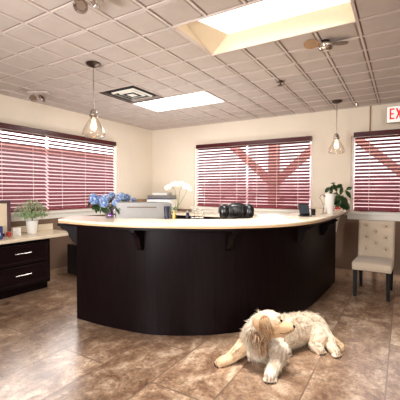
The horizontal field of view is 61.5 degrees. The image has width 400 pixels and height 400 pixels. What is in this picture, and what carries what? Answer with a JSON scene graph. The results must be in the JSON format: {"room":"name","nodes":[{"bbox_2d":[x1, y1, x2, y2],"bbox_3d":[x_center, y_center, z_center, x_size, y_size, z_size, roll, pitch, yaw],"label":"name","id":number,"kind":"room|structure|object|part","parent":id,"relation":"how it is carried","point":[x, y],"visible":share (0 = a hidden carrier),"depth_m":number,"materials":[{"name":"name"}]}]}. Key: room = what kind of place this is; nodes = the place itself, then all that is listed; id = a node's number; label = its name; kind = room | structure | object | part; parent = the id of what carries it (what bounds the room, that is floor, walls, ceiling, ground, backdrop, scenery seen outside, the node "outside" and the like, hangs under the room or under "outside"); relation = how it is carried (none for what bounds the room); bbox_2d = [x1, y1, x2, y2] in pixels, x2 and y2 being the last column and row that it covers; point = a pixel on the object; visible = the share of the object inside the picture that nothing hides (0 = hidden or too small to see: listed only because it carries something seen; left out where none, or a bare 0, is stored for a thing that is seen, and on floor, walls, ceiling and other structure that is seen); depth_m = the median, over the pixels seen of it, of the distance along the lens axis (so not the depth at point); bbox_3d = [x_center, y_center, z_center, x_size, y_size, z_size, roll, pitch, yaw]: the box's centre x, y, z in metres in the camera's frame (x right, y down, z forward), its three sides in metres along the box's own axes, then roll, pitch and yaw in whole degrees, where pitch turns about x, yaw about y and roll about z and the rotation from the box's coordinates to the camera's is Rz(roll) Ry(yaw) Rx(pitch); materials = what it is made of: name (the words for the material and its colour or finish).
{"room":"veterinary clinic","nodes":[
{"label":"veterinary clinic","id":0,"kind":"room"},
{"bbox_2d":[0,94,151,269],"bbox_3d":[-3.853,-0.129,3.238,0.160,2.849,10.760,1,2,31],"label":"wall","id":1,"kind":"structure","parent":0,"point":[134,144],"depth_m":6.04,"materials":[{"name":"beige paint"}]},
{"bbox_2d":[11,223,52,233],"bbox_3d":[-2.981,0.452,4.485,0.024,0.098,2.270,1,2,31],"label":"backsplash","id":2,"kind":"structure","parent":1,"relation":"attached to","point":[49,226],"depth_m":5.26,"materials":[{"name":"beige stone"}]},
{"bbox_2d":[0,128,116,221],"bbox_3d":[-2.460,-0.380,5.439,0.160,1.365,3.200,1,2,31],"label":"window","id":3,"kind":"structure","parent":1,"relation":"in","point":[63,213],"depth_m":5.79,"materials":[{"name":"white paint"}]},
{"bbox_2d":[0,122,115,211],"bbox_3d":[-2.421,-0.465,5.343,0.097,1.259,2.900,1,2,31],"label":"window blind","id":4,"kind":"object","parent":3,"relation":"attached to","point":[65,205],"visible":0.88,"depth_m":5.42,"materials":[{"name":"red wood"}]},
{"bbox_3d":[-2.775,-0.421,4.707,0.002,1.164,0.941,1,2,31],"label":"ladder cord","id":5,"kind":"part","parent":4,"relation":"part of","materials":[{"name":"fabric"}]},
{"bbox_3d":[-2.058,0.136,5.980,0.052,0.022,1.422,1,2,31],"label":"rail","id":6,"kind":"part","parent":4,"relation":"part of","materials":[{"name":"red wood"}]},
{"bbox_3d":[-2.026,-0.454,5.946,0.002,1.164,0.954,1,2,31],"label":"ladder cord","id":7,"kind":"part","parent":4,"relation":"part of","materials":[{"name":"fabric"}]},
{"bbox_3d":[-2.415,0.240,5.429,0.050,0.125,3.200,1,2,31],"label":"sill","id":8,"kind":"part","parent":3,"relation":"part of","materials":[{"name":"white paint"}]},
{"bbox_2d":[50,266,66,275],"bbox_3d":[-3.828,1.249,3.159,0.012,0.100,10.588,1,2,31],"label":"baseboard","id":9,"kind":"structure","parent":1,"relation":"attached to","point":[56,271],"depth_m":5.59,"materials":[{"name":"stone"}]},
{"bbox_2d":[0,0,399,130],"bbox_3d":[-0.187,-1.674,0.886,8.694,0.603,10.800,1,2,31],"label":"ceiling","id":10,"kind":"structure","parent":0,"point":[46,45],"depth_m":3.59,"materials":[{"name":"tile"}]},
{"bbox_2d":[27,91,49,101],"bbox_3d":[-2.213,-1.416,4.594,0.280,0.135,0.108,0,2,0],"label":"spotlight","id":11,"kind":"object","parent":10,"relation":"attached to","point":[33,98],"visible":1,"depth_m":4.58,"materials":[{"name":"silver metal"}]},
{"bbox_3d":[-2.212,-1.475,4.606,0.280,0.018,0.080,0,2,0],"label":"mounting plate","id":12,"kind":"part","parent":11,"relation":"part of","materials":[{"name":"white metal"}]},
{"bbox_2d":[73,0,103,13],"bbox_3d":[-0.748,-1.345,2.271,0.280,0.135,0.108,1,2,21],"label":"spotlight","id":13,"kind":"object","parent":10,"relation":"attached to","point":[80,6],"visible":1,"depth_m":2.28,"materials":[{"name":"silver metal"}]},
{"bbox_2d":[86,61,100,129],"bbox_3d":[-1.135,-1.057,3.580,0.244,0.788,0.244,1,2,31],"label":"pendant light","id":14,"kind":"object","parent":10,"relation":"hanging from","point":[93,114],"visible":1,"depth_m":3.56,"materials":[{"name":"white glass"}]},
{"bbox_3d":[-1.134,-1.188,3.576,0.011,0.444,0.012,1,2,31],"label":"rod","id":15,"kind":"part","parent":14,"relation":"part of","materials":[{"name":"metal"}]},
{"bbox_3d":[-1.135,-0.807,3.587,0.064,0.126,0.064,1,2,31],"label":"bulb","id":16,"kind":"part","parent":14,"relation":"part of","materials":[{"name":"white glass"}]},
{"bbox_2d":[100,86,163,102],"bbox_3d":[-0.961,-1.511,4.772,0.662,0.056,0.662,1,2,31],"label":"ceiling vent","id":17,"kind":"object","parent":10,"relation":"in","point":[131,93],"visible":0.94,"depth_m":4.75,"materials":[{"name":"metal"}]},
{"bbox_2d":[131,91,225,111],"bbox_3d":[-0.336,-1.506,5.167,1.324,0.024,0.662,1,2,31],"label":"recessed light","id":18,"kind":"object","parent":10,"relation":"in","point":[201,98],"visible":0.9,"depth_m":5.12,"materials":[{"name":"white plastic"}]},
{"bbox_2d":[170,0,358,55],"bbox_3d":[0.509,-1.503,2.722,1.348,0.166,0.686,1,2,31],"label":"skylight","id":19,"kind":"object","parent":10,"relation":"attached to","point":[255,22],"visible":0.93,"depth_m":2.90,"materials":[{"name":"white glass"}]},
{"bbox_2d":[276,80,284,85],"bbox_3d":[0.991,-1.436,4.136,0.110,0.050,0.110,1,2,31],"label":"sprinkler","id":20,"kind":"object","parent":10,"relation":"attached to","point":[278,81],"visible":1,"depth_m":4.11,"materials":[{"name":"metal"}]},
{"bbox_2d":[304,39,348,51],"bbox_3d":[1.129,-1.385,3.015,0.385,0.086,0.136,1,2,13],"label":"ceiling fan","id":21,"kind":"object","parent":10,"relation":"attached to","point":[325,45],"visible":1,"depth_m":2.99,"materials":[{"name":"brown wood"}]},
{"bbox_3d":[1.004,-1.398,3.015,0.145,0.061,0.071,0,2,-5],"label":"blade","id":22,"kind":"part","parent":21,"relation":"part of","materials":[{"name":"brown wood"}]},
{"bbox_3d":[1.249,-1.397,2.999,0.142,0.008,0.099,1,2,31],"label":"blade","id":23,"kind":"part","parent":21,"relation":"part of","materials":[{"name":"brown wood"}]},
{"bbox_2d":[332,100,342,147],"bbox_3d":[2.051,-1.089,5.043,0.244,0.788,0.244,1,2,31],"label":"pendant light","id":24,"kind":"object","parent":10,"relation":"hanging from","point":[336,137],"visible":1,"depth_m":5.03,"materials":[{"name":"silver metal"}]},
{"bbox_2d":[0,272,399,399],"bbox_3d":[-0.196,1.422,0.975,8.894,0.100,11.000,1,2,31],"label":"floor","id":25,"kind":"structure","parent":0,"point":[47,352],"depth_m":2.79,"materials":[{"name":"tile"}]},
{"bbox_2d":[0,238,49,299],"bbox_3d":[-2.839,0.915,4.166,0.604,0.716,1.850,1,2,31],"label":"base cabinet","id":26,"kind":"object","parent":25,"relation":"on","point":[24,266],"visible":0.97,"depth_m":4.49,"materials":[{"name":"brown wood"}]},
{"bbox_3d":[-2.445,0.730,4.323,0.029,0.260,1.075,1,2,31],"label":"drawer","id":27,"kind":"part","parent":26,"relation":"part of","materials":[{"name":"brown wood"}]},
{"bbox_3d":[-2.446,1.017,4.331,0.029,0.265,1.075,1,2,31],"label":"drawer","id":28,"kind":"part","parent":26,"relation":"part of","materials":[{"name":"brown wood"}]},
{"bbox_2d":[0,229,67,244],"bbox_3d":[-2.733,0.529,4.337,0.604,0.042,2.270,1,2,31],"label":"countertop","id":29,"kind":"structure","parent":26,"relation":"on","point":[44,234],"depth_m":4.71,"materials":[{"name":"beige stone"}]},
{"bbox_2d":[0,226,2,239],"bbox_3d":[-2.607,0.423,4.345,0.100,0.170,0.041,1,2,14],"label":"box","id":30,"kind":"object","parent":29,"relation":"on","point":[1,227],"visible":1,"depth_m":4.33,"materials":[{"name":"blue cardboard"}]},
{"bbox_2d":[0,200,10,236],"bbox_3d":[-2.747,0.253,4.573,0.300,0.499,0.069,-1,2,-32],"label":"picture frame","id":31,"kind":"object","parent":29,"relation":"on","point":[5,205],"visible":0.82,"depth_m":4.62,"materials":[{"name":"red wood"}]},
{"bbox_2d":[0,203,6,232],"bbox_3d":[-2.747,0.253,4.573,0.210,0.408,0.045,-1,2,-32],"label":"picture","id":32,"kind":"object","parent":31,"relation":"attached to","point":[3,206],"depth_m":4.61},
{"bbox_2d":[13,228,20,235],"bbox_3d":[-2.556,0.444,4.696,0.100,0.109,0.042,-1,2,-26],"label":"card holder","id":33,"kind":"object","parent":29,"relation":"on","point":[16,231],"visible":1,"depth_m":4.69,"materials":[{"name":"white plastic"}]},
{"bbox_2d":[12,199,48,233],"bbox_3d":[-2.459,0.238,4.901,0.392,0.508,0.552,1,2,31],"label":"potted plant","id":34,"kind":"object","parent":29,"relation":"on","point":[31,225],"visible":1,"depth_m":4.85,"materials":[{"name":"green plant"}]},
{"bbox_3d":[-2.459,0.394,4.919,0.170,0.195,0.170,1,2,31],"label":"pot","id":35,"kind":"part","parent":34,"relation":"part of","materials":[{"name":"white ceramic"}]},
{"bbox_2d":[67,243,76,274],"bbox_3d":[-1.971,0.986,5.566,0.446,0.500,0.200,1,2,31],"label":"computer tower","id":36,"kind":"object","parent":25,"relation":"on","point":[71,248],"visible":0.28,"depth_m":5.53,"materials":[{"name":"black plastic"}]},
{"bbox_2d":[57,208,349,335],"bbox_3d":[0.702,0.735,4.128,4.434,1.100,1.796,-1,2,-28],"label":"reception desk","id":37,"kind":"object","parent":25,"relation":"on","point":[152,276],"depth_m":3.33,"materials":[{"name":"brown wood"}]},
{"bbox_2d":[87,191,136,217],"bbox_3d":[-0.991,0.046,3.764,0.576,0.285,0.503,0,2,-10],"label":"hydrangea vase","id":38,"kind":"object","parent":37,"relation":"on","point":[105,199],"visible":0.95,"depth_m":3.69,"materials":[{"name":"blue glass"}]},
{"bbox_2d":[115,202,171,218],"bbox_3d":[-0.604,0.278,3.625,0.600,0.522,0.180,0,2,0],"label":"printer","id":39,"kind":"object","parent":37,"relation":"on","point":[128,209],"visible":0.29,"depth_m":3.58,"materials":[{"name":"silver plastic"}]},
{"bbox_2d":[164,206,168,218],"bbox_3d":[-0.352,0.133,3.537,0.060,0.130,0.060,1,2,31],"label":"glass tumbler","id":40,"kind":"object","parent":37,"relation":"on","point":[166,208],"visible":1,"depth_m":3.52,"materials":[{"name":"blue"}]},
{"bbox_2d":[165,181,191,218],"bbox_3d":[-0.225,-0.002,3.554,0.280,0.399,0.136,0,2,6],"label":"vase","id":41,"kind":"object","parent":37,"relation":"on","point":[188,187],"visible":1,"depth_m":3.55,"materials":[{"name":"white plant"}]},
{"bbox_2d":[58,208,349,226],"bbox_3d":[0.704,0.197,4.112,4.430,0.024,1.793,-1,2,-28],"label":"countertop","id":42,"kind":"structure","parent":37,"relation":"on","point":[290,218],"depth_m":3.31,"materials":[{"name":"beige stone"}]},
{"bbox_3d":[0.812,0.241,3.962,4.369,0.026,1.353,-1,2,-29],"label":"moulding","id":43,"kind":"part","parent":37,"relation":"part of","materials":[{"name":"brown wood"}]},
{"bbox_2d":[257,214,284,217],"bbox_3d":[0.789,0.180,3.753,0.260,0.030,0.180,0,2,-7],"label":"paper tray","id":44,"kind":"object","parent":37,"relation":"on","point":[258,215],"visible":0.99,"depth_m":3.67,"materials":[{"name":"white paper"}]},
{"bbox_2d":[298,204,311,216],"bbox_3d":[1.232,0.118,3.940,0.130,0.146,0.101,0,2,-17],"label":"payment terminal","id":45,"kind":"object","parent":37,"relation":"on","point":[304,211],"visible":1,"depth_m":3.94,"materials":[{"name":"black plastic"}]},
{"bbox_2d":[319,194,325,213],"bbox_3d":[1.602,0.053,4.383,0.086,0.252,0.063,1,2,31],"label":"gooseneck stand","id":46,"kind":"object","parent":37,"relation":"on","point":[322,194],"visible":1,"depth_m":4.37,"materials":[{"name":"silver metal"}]},
{"bbox_2d":[325,194,334,213],"bbox_3d":[1.690,0.049,4.379,0.124,0.262,0.124,1,2,31],"label":"vase","id":47,"kind":"object","parent":37,"relation":"on","point":[329,199],"visible":1,"depth_m":4.33,"materials":[{"name":"ceramic"}]},
{"bbox_2d":[325,182,351,210],"bbox_3d":[2.063,-0.050,5.016,0.390,0.424,0.357,1,2,31],"label":"leafy plant","id":48,"kind":"object","parent":37,"relation":"on","point":[339,200],"visible":0.76,"depth_m":4.97,"materials":[{"name":"green plant"}]},
{"bbox_2d":[172,211,258,218],"bbox_3d":[0.150,0.739,6.542,3.280,0.950,0.605,1,2,31],"label":"countertop","id":49,"kind":"structure","parent":25,"relation":"on","point":[179,214],"depth_m":6.39,"materials":[{"name":"beige stone"}]},
{"bbox_2d":[136,199,146,201],"bbox_3d":[-1.251,0.112,7.141,0.200,0.260,0.180,1,2,31],"label":"cardboard box","id":50,"kind":"object","parent":49,"relation":"on","point":[138,200],"visible":0.26,"depth_m":7.06,"materials":[{"name":"brown cardboard"}]},
{"bbox_2d":[147,195,176,210],"bbox_3d":[-0.803,0.073,7.062,0.520,0.345,0.430,1,2,19],"label":"printer","id":51,"kind":"object","parent":49,"relation":"on","point":[172,199],"visible":0.41,"depth_m":6.92,"materials":[{"name":"white plastic"}]},
{"bbox_3d":[-0.798,-0.065,7.073,0.500,0.070,0.380,1,2,19],"label":"scanner lid","id":52,"kind":"part","parent":51,"relation":"part of","materials":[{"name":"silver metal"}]},
{"bbox_2d":[152,193,171,194],"bbox_3d":[-0.795,-0.126,7.071,0.355,0.047,0.260,1,2,14],"label":"paper stack","id":53,"kind":"object","parent":51,"relation":"on","point":[153,193],"visible":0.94,"depth_m":6.97,"materials":[{"name":"white paper"}]},
{"bbox_3d":[-0.348,0.723,6.529,0.760,0.780,0.020,1,2,31],"label":"door","id":54,"kind":"part","parent":49,"relation":"part of","materials":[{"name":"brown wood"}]},
{"bbox_2d":[218,203,253,218],"bbox_3d":[0.425,0.653,4.193,0.560,1.257,0.634,0,2,-6],"label":"office chair","id":55,"kind":"object","parent":25,"relation":"on","point":[231,210],"visible":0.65,"depth_m":3.89,"materials":[{"name":"black leather"}]},
{"bbox_2d":[214,308,345,383],"bbox_3d":[0.730,1.084,2.863,1.258,0.470,0.571,-1,2,-31],"label":"dog","id":56,"kind":"object","parent":25,"relation":"on","point":[268,337],"visible":1,"depth_m":2.69},
{"bbox_2d":[352,220,394,301],"bbox_3d":[2.370,0.789,4.576,0.456,0.975,0.640,1,2,33],"label":"tufted chair","id":57,"kind":"object","parent":25,"relation":"on","point":[376,239],"visible":1,"depth_m":4.66,"materials":[{"name":"beige fabric"}]},
{"bbox_3d":[2.061,1.099,4.466,0.052,0.360,0.052,1,2,33],"label":"leg","id":58,"kind":"part","parent":57,"relation":"part of","materials":[{"name":"black wood"}]},
{"bbox_3d":[2.351,1.087,4.911,0.052,0.360,0.113,1,2,33],"label":"leg","id":59,"kind":"part","parent":57,"relation":"part of","materials":[{"name":"black wood"}]},
{"bbox_3d":[2.343,0.850,4.537,0.456,0.134,0.542,1,2,33],"label":"seat","id":60,"kind":"part","parent":57,"relation":"part of","materials":[{"name":"beige fabric"}]},
{"bbox_3d":[2.492,0.584,4.757,0.456,0.575,0.158,1,2,33],"label":"backrest","id":61,"kind":"part","parent":57,"relation":"part of","materials":[{"name":"beige fabric"}]},
{"bbox_3d":[2.384,1.106,4.255,0.052,0.360,0.052,1,2,33],"label":"leg","id":62,"kind":"part","parent":57,"relation":"part of","materials":[{"name":"black wood"}]},
{"bbox_3d":[2.674,1.094,4.700,0.052,0.360,0.113,1,2,33],"label":"leg","id":63,"kind":"part","parent":57,"relation":"part of","materials":[{"name":"black wood"}]},
{"bbox_2d":[152,102,399,274],"bbox_3d":[2.591,-0.175,5.535,8.494,2.849,0.160,1,2,31],"label":"wall","id":64,"kind":"structure","parent":0,"point":[173,150],"depth_m":5.83,"materials":[{"name":"beige paint"}]},
{"bbox_2d":[190,139,312,214],"bbox_3d":[0.924,-0.400,6.479,2.550,1.365,0.160,1,2,31],"label":"window","id":65,"kind":"structure","parent":64,"relation":"in","point":[210,209],"depth_m":6.37,"materials":[{"name":"white paint"}]},
{"bbox_3d":[0.894,0.221,6.449,2.550,0.125,0.050,1,2,31],"label":"sill","id":66,"kind":"part","parent":65,"relation":"part of","materials":[{"name":"white paint"}]},
{"bbox_2d":[196,136,311,208],"bbox_3d":[0.923,-0.485,6.382,2.305,1.259,0.097,1,2,31],"label":"window blind","id":67,"kind":"object","parent":65,"relation":"attached to","point":[256,199],"visible":0.91,"depth_m":6.28,"materials":[{"name":"red wood"}]},
{"bbox_3d":[0.403,-0.467,6.666,0.727,1.164,0.002,1,2,31],"label":"ladder cord","id":68,"kind":"part","parent":67,"relation":"part of","materials":[{"name":"white fabric"}]},
{"bbox_3d":[1.387,-0.447,6.071,0.771,1.164,0.002,1,2,31],"label":"ladder cord","id":69,"kind":"part","parent":67,"relation":"part of","materials":[{"name":"fabric"}]},
{"bbox_3d":[1.403,0.143,6.117,1.147,0.022,0.052,1,2,31],"label":"rail","id":70,"kind":"part","parent":67,"relation":"part of","materials":[{"name":"red wood"}]},
{"bbox_2d":[335,268,399,281],"bbox_3d":[2.542,1.201,5.501,8.494,0.100,0.012,1,2,31],"label":"baseboard","id":71,"kind":"structure","parent":64,"relation":"attached to","point":[373,275],"depth_m":5.39,"materials":[{"name":"stone"}]},
{"bbox_2d":[369,106,370,130],"bbox_3d":[2.704,-1.285,5.333,0.020,0.410,0.018,1,2,31],"label":"conduit","id":72,"kind":"object","parent":64,"relation":"attached to","point":[370,106],"visible":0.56,"depth_m":5.33,"materials":[{"name":"brown metal"}]},
{"bbox_2d":[347,134,399,220],"bbox_3d":[3.231,-0.353,5.085,1.860,1.365,0.160,1,2,31],"label":"window","id":73,"kind":"structure","parent":64,"relation":"in","point":[359,215],"depth_m":5.41,"materials":[{"name":"white paint"}]},
{"bbox_3d":[3.200,0.268,5.056,1.860,0.125,0.050,1,2,31],"label":"sill","id":74,"kind":"part","parent":73,"relation":"part of","materials":[{"name":"white paint"}]},
{"bbox_2d":[354,129,399,211],"bbox_3d":[3.225,-0.439,4.991,1.735,1.259,0.097,1,2,31],"label":"window blind","id":75,"kind":"object","parent":73,"relation":"attached to","point":[377,208],"visible":1,"depth_m":5.26,"materials":[{"name":"red wood"}]},
{"bbox_3d":[3.227,0.179,5.015,1.695,0.022,0.052,1,2,31],"label":"rail","id":76,"kind":"part","parent":75,"relation":"part of","materials":[{"name":"red wood"}]},
{"bbox_3d":[3.211,-0.410,4.969,1.277,1.164,0.002,1,2,31],"label":"ladder cord","id":77,"kind":"part","parent":75,"relation":"part of","materials":[{"name":"white fabric"}]},
{"bbox_2d":[386,105,399,123],"bbox_3d":[3.032,-1.271,5.011,0.430,0.245,0.228,1,2,31],"label":"exit sign","id":78,"kind":"object","parent":64,"relation":"attached to","point":[393,112],"visible":1,"depth_m":4.98,"materials":[{"name":"white plastic"}]},
{"label":"outside","id":79,"kind":"structure","parent":0,"visible":0},
{"bbox_3d":[6.060,1.205,19.746,70.000,0.100,80.000,1,2,31],"label":"ground","id":80,"kind":"structure","parent":79,"visible":0},
{"bbox_2d":[0,143,112,207],"bbox_3d":[-11.926,-0.508,11.287,1.100,3.900,24.600,1,2,31],"label":"building","id":81,"kind":"structure","parent":80,"relation":"on","point":[45,149],"depth_m":17.38,"materials":[{"name":"red"}]},
{"bbox_2d":[229,145,310,204],"bbox_3d":[1.880,-0.339,8.556,2.747,3.600,0.200,1,2,31],"label":"timber post","id":82,"kind":"object","parent":80,"relation":"on","point":[247,156],"visible":0.05,"depth_m":8.46,"materials":[{"name":"brown wood"}]},
{"bbox_3d":[1.880,-0.339,8.556,0.240,3.600,0.200,1,2,31],"label":"post","id":83,"kind":"part","parent":82,"relation":"part of","materials":[{"name":"brown wood"}]},
{"bbox_2d":[202,174,399,208],"bbox_3d":[9.019,-0.061,17.940,20.339,2.743,2.322,1,2,31],"label":"hedge","id":84,"kind":"object","parent":80,"relation":"on","point":[246,180],"visible":0.12,"depth_m":19.29,"materials":[{"name":"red plant"}]},
{"bbox_2d":[354,139,399,174],"bbox_3d":[3.945,-0.297,7.308,1.494,3.600,0.200,1,2,31],"label":"timber post","id":85,"kind":"object","parent":80,"relation":"on","point":[354,139],"visible":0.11,"depth_m":7.27,"materials":[{"name":"brown wood"}]}
]}

